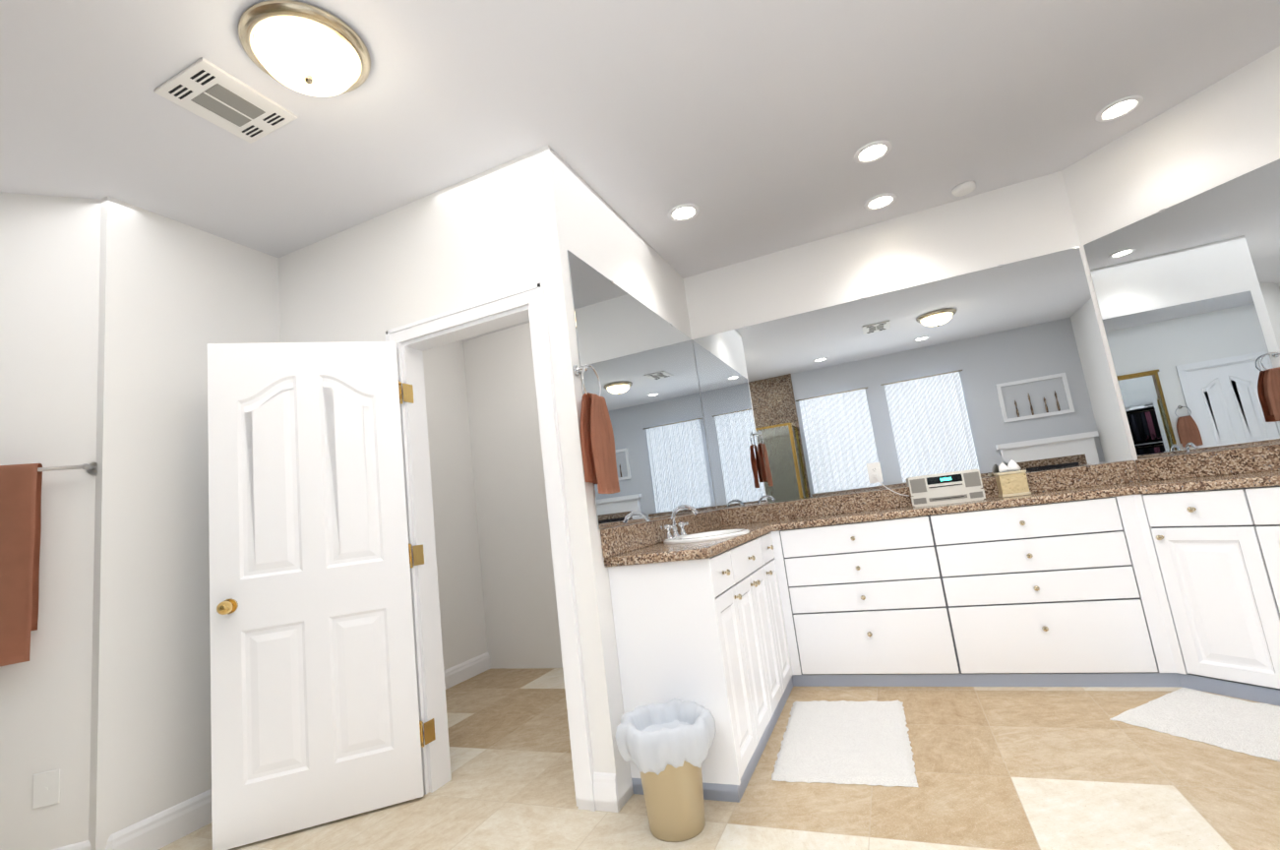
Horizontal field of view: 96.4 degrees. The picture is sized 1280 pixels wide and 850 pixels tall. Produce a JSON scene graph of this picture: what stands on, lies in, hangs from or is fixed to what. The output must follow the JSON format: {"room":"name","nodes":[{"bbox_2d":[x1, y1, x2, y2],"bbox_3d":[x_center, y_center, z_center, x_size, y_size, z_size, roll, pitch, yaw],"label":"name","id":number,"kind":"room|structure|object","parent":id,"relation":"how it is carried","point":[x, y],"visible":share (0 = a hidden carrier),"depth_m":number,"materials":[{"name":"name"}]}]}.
{"room":"bathroom","nodes":[
{"label":"bathroom","id":0,"kind":"room"},
{"bbox_2d":[0,192,115,849],"bbox_3d":[-2.582,0.376,2.268,0.848,2.750,0.120,-4,-9,-22],"label":"wall","id":1,"kind":"structure","parent":0,"point":[49,273],"depth_m":2.32,"materials":[{"name":"white paint"}]},
{"bbox_2d":[32,769,60,809],"bbox_3d":[-2.220,1.361,2.141,0.076,0.120,0.010,-4,-9,-22],"label":"outlet","id":2,"kind":"object","parent":1,"relation":"attached to","point":[46,789],"visible":1,"depth_m":2.13,"materials":[{"name":"white plastic"}]},
{"bbox_2d":[0,462,97,667],"bbox_3d":[-2.514,0.533,2.143,0.736,0.750,0.099,-4,-9,-22],"label":"towel rail","id":3,"kind":"object","parent":1,"relation":"attached to","point":[20,514],"visible":1,"depth_m":2.18,"materials":[{"name":"brown fabric"}]},
{"bbox_2d":[88,195,280,849],"bbox_3d":[-2.089,0.381,2.704,0.120,2.750,0.775,-11,-9,22],"label":"wall","id":4,"kind":"structure","parent":0,"point":[176,297],"depth_m":2.50,"materials":[{"name":"white paint"}]},
{"bbox_2d":[422,340,487,670],"bbox_3d":[-1.782,0.547,4.054,0.120,2.750,1.725,-11,-9,22],"label":"wall","id":5,"kind":"structure","parent":0,"point":[460,598],"depth_m":4.58,"materials":[{"name":"white paint"}]},
{"bbox_2d":[443,652,490,689],"bbox_3d":[-1.559,1.821,3.834,0.016,0.130,1.725,-11,-9,22],"label":"baseboard","id":6,"kind":"structure","parent":5,"relation":"attached to","point":[455,675],"depth_m":4.37,"materials":[{"name":"white paint"}]},
{"bbox_2d":[278,145,632,809],"bbox_3d":[-1.092,0.267,2.772,1.920,2.750,0.120,-11,-9,22],"label":"wall","id":7,"kind":"structure","parent":0,"point":[503,228],"depth_m":2.64,"materials":[{"name":"white paint"}]},
{"bbox_2d":[207,341,435,849],"bbox_3d":[-1.404,0.622,2.503,0.591,2.025,0.627,-11,-9,22],"label":"door","id":8,"kind":"structure","parent":7,"relation":"in","point":[314,709],"depth_m":2.45,"materials":[{"name":"white paint"}]},
{"bbox_2d":[384,282,596,811],"bbox_3d":[-0.681,0.506,2.570,0.908,2.119,0.168,-11,-9,22],"label":"door frame","id":9,"kind":"structure","parent":7,"relation":"attached to","point":[436,758],"depth_m":2.58,"materials":[{"name":"white paint"}]},
{"bbox_2d":[573,364,619,493],"bbox_3d":[-0.190,0.016,2.416,0.077,0.558,0.210,-11,-9,22],"label":"towel ring","id":10,"kind":"object","parent":7,"relation":"attached to","point":[597,446],"visible":1,"depth_m":2.38,"materials":[{"name":"brown fabric"}]},
{"bbox_2d":[561,159,717,794],"bbox_3d":[0.086,0.193,3.249,0.129,2.750,1.778,-11,-9,22],"label":"wall","id":11,"kind":"structure","parent":0,"point":[638,355],"depth_m":3.06,"materials":[{"name":"white paint"}]},
{"bbox_2d":[0,0,1279,341],"bbox_3d":[-2.233,-1.231,1.367,9.700,0.050,7.710,-11,-9,22],"label":"ceiling","id":12,"kind":"structure","parent":0,"point":[748,128],"depth_m":2.37,"materials":[{"name":"white paint"}]},
{"bbox_2d":[154,58,297,143],"bbox_3d":[-1.510,-1.176,2.104,0.275,0.014,0.335,-11,-9,22],"label":"ceiling vent","id":13,"kind":"object","parent":12,"relation":"in","point":[208,91],"visible":1,"depth_m":2.08,"materials":[{"name":"white"}]},
{"bbox_2d":[238,0,370,96],"bbox_3d":[-1.106,-1.197,1.909,0.384,0.130,0.384,-11,-9,22],"label":"lamp","id":14,"kind":"object","parent":12,"relation":"attached to","point":[305,48],"visible":1,"depth_m":1.83,"materials":[{"name":"white glass"}]},
{"bbox_2d":[668,203,699,221],"bbox_3d":[0.252,-1.217,3.291,0.186,0.010,0.186,-11,-9,22],"label":"recessed light","id":15,"kind":"object","parent":12,"relation":"in","point":[684,213],"visible":1,"depth_m":3.28,"materials":[{"name":"white paint"}]},
{"bbox_2d":[853,139,892,164],"bbox_3d":[1.188,-1.390,2.924,0.186,0.010,0.186,-11,-9,22],"label":"recessed light","id":16,"kind":"object","parent":12,"relation":"in","point":[873,152],"visible":1,"depth_m":2.92,"materials":[{"name":"white paint"}]},
{"bbox_2d":[863,192,897,210],"bbox_3d":[1.449,-1.342,3.451,0.186,0.010,0.186,-11,-9,22],"label":"recessed light","id":17,"kind":"object","parent":12,"relation":"in","point":[880,202],"visible":1,"depth_m":3.44,"materials":[{"name":"white paint"}]},
{"bbox_2d":[951,181,975,196],"bbox_3d":[1.923,-1.397,3.399,0.128,0.034,0.128,-11,-9,22],"label":"smoke detector","id":18,"kind":"object","parent":12,"relation":"attached to","point":[963,189],"visible":1,"depth_m":3.37,"materials":[{"name":"white plastic"}]},
{"bbox_2d":[1095,95,1143,121],"bbox_3d":[2.355,-1.552,2.816,0.186,0.010,0.186,-11,-9,22],"label":"recessed light","id":19,"kind":"object","parent":12,"relation":"in","point":[1119,108],"visible":1,"depth_m":2.81,"materials":[{"name":"white paint"}]},
{"bbox_2d":[600,510,722,557],"bbox_3d":[0.200,0.568,3.171,0.025,0.117,1.762,-11,-9,22],"label":"backsplash","id":20,"kind":"structure","parent":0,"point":[618,539],"depth_m":2.64,"materials":[{"name":"brown stone"}]},
{"bbox_2d":[158,668,1279,849],"bbox_3d":[-0.208,1.461,1.933,8.316,0.059,5.082,-11,-9,22],"label":"floor","id":21,"kind":"structure","parent":0,"point":[1037,768],"depth_m":2.10,"materials":[{"name":"tile"}]},
{"bbox_2d":[614,698,716,842],"bbox_3d":[0.107,1.214,2.024,0.360,0.376,0.360,-11,-9,22],"label":"trash can","id":22,"kind":"object","parent":21,"relation":"on","point":[665,747],"visible":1,"depth_m":1.92,"materials":[{"name":"beige plastic"}]},
{"bbox_2d":[771,699,918,787],"bbox_3d":[0.904,1.374,2.543,0.571,0.018,0.890,-11,-9,22],"label":"area rug","id":23,"kind":"object","parent":21,"relation":"on","point":[850,742],"visible":1,"depth_m":2.42,"materials":[{"name":"white fabric"}]},
{"bbox_2d":[608,510,1279,802],"bbox_3d":[1.810,0.810,2.468,3.405,0.882,1.725,-11,-9,22],"label":"bathroom vanity","id":24,"kind":"object","parent":21,"relation":"on","point":[740,623],"depth_m":2.73,"materials":[{"name":"white wood"}]},
{"bbox_2d":[604,467,1279,569],"bbox_3d":[1.758,0.355,2.517,3.428,0.040,1.757,-11,-9,22],"label":"countertop","id":25,"kind":"structure","parent":24,"relation":"on","point":[1256,489],"depth_m":2.85,"materials":[{"name":"stone"}]},
{"bbox_2d":[659,504,702,538],"bbox_3d":[0.224,0.492,2.945,0.174,0.159,0.278,-11,-9,22],"label":"faucet","id":26,"kind":"object","parent":25,"relation":"on","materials":[{"name":"silver metal"}]},
{"bbox_2d":[647,526,761,546],"bbox_3d":[0.344,0.629,2.879,0.428,0.159,0.528,-11,-9,22],"label":"sink","id":27,"kind":"object","parent":25,"relation":"in","point":[731,531],"depth_m":2.86,"materials":[{"name":"white ceramic"}]},
{"bbox_2d":[908,468,985,507],"bbox_3d":[1.762,0.366,3.314,0.372,0.174,0.218,-11,-9,22],"label":"radio","id":28,"kind":"object","parent":25,"relation":"on","point":[954,487],"visible":1,"depth_m":3.21,"materials":[{"name":"white plastic"}]},
{"bbox_2d":[993,459,1031,497],"bbox_3d":[2.083,0.296,3.218,0.136,0.203,0.136,-11,-9,22],"label":"tissue box","id":29,"kind":"object","parent":25,"relation":"on","point":[1010,479],"visible":0.98,"depth_m":3.16,"materials":[{"name":"beige stone"}]},
{"bbox_2d":[1109,687,1279,761],"bbox_3d":[2.363,1.125,2.104,0.541,0.018,0.871,-4,-9,-22],"label":"rug","id":30,"kind":"object","parent":21,"relation":"on","point":[1250,728],"visible":1,"depth_m":2.25,"materials":[{"name":"white fabric"}]},
{"bbox_2d":[463,170,1140,669],"bbox_3d":[0.618,0.248,4.051,4.590,2.750,0.120,-11,-9,22],"label":"wall","id":31,"kind":"structure","parent":0,"point":[1003,225],"depth_m":4.11,"materials":[{"name":"white paint"}]},
{"bbox_2d":[692,246,1132,509],"bbox_3d":[1.524,-0.218,3.632,2.342,1.237,0.008,-11,-9,22],"label":"mirror","id":32,"kind":"object","parent":31,"relation":"attached to","point":[987,372],"visible":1,"depth_m":3.55,"materials":[{"name":"clear glass"}]},
{"bbox_2d":[866,462,908,495],"bbox_3d":[1.532,0.339,3.548,0.208,0.231,0.044,-11,-9,22],"label":"cord","id":33,"kind":"object","parent":32,"relation":"attached to","point":[875,472],"visible":1,"depth_m":3.59,"materials":[{"name":"white plastic"}]},
{"bbox_2d":[718,460,1139,526],"bbox_3d":[1.613,0.445,3.520,2.324,0.117,0.025,-11,-9,22],"label":"backsplash","id":34,"kind":"structure","parent":31,"relation":"attached to","point":[1095,475],"depth_m":3.54,"materials":[{"name":"brown stone"}]},
{"bbox_2d":[1061,46,1279,459],"bbox_3d":[2.969,-0.285,2.471,0.120,2.750,1.527,-4,-9,-22],"label":"wall","id":35,"kind":"structure","parent":0,"point":[1224,130],"depth_m":2.85,"materials":[{"name":"white paint"}]},
{"bbox_2d":[1083,158,1279,459],"bbox_3d":[2.876,-0.561,2.486,0.008,1.237,1.505,-4,-9,-22],"label":"mirror","id":36,"kind":"object","parent":35,"relation":"attached to","point":[1188,293],"visible":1,"depth_m":2.81,"materials":[{"name":"clear glass"}]}
]}

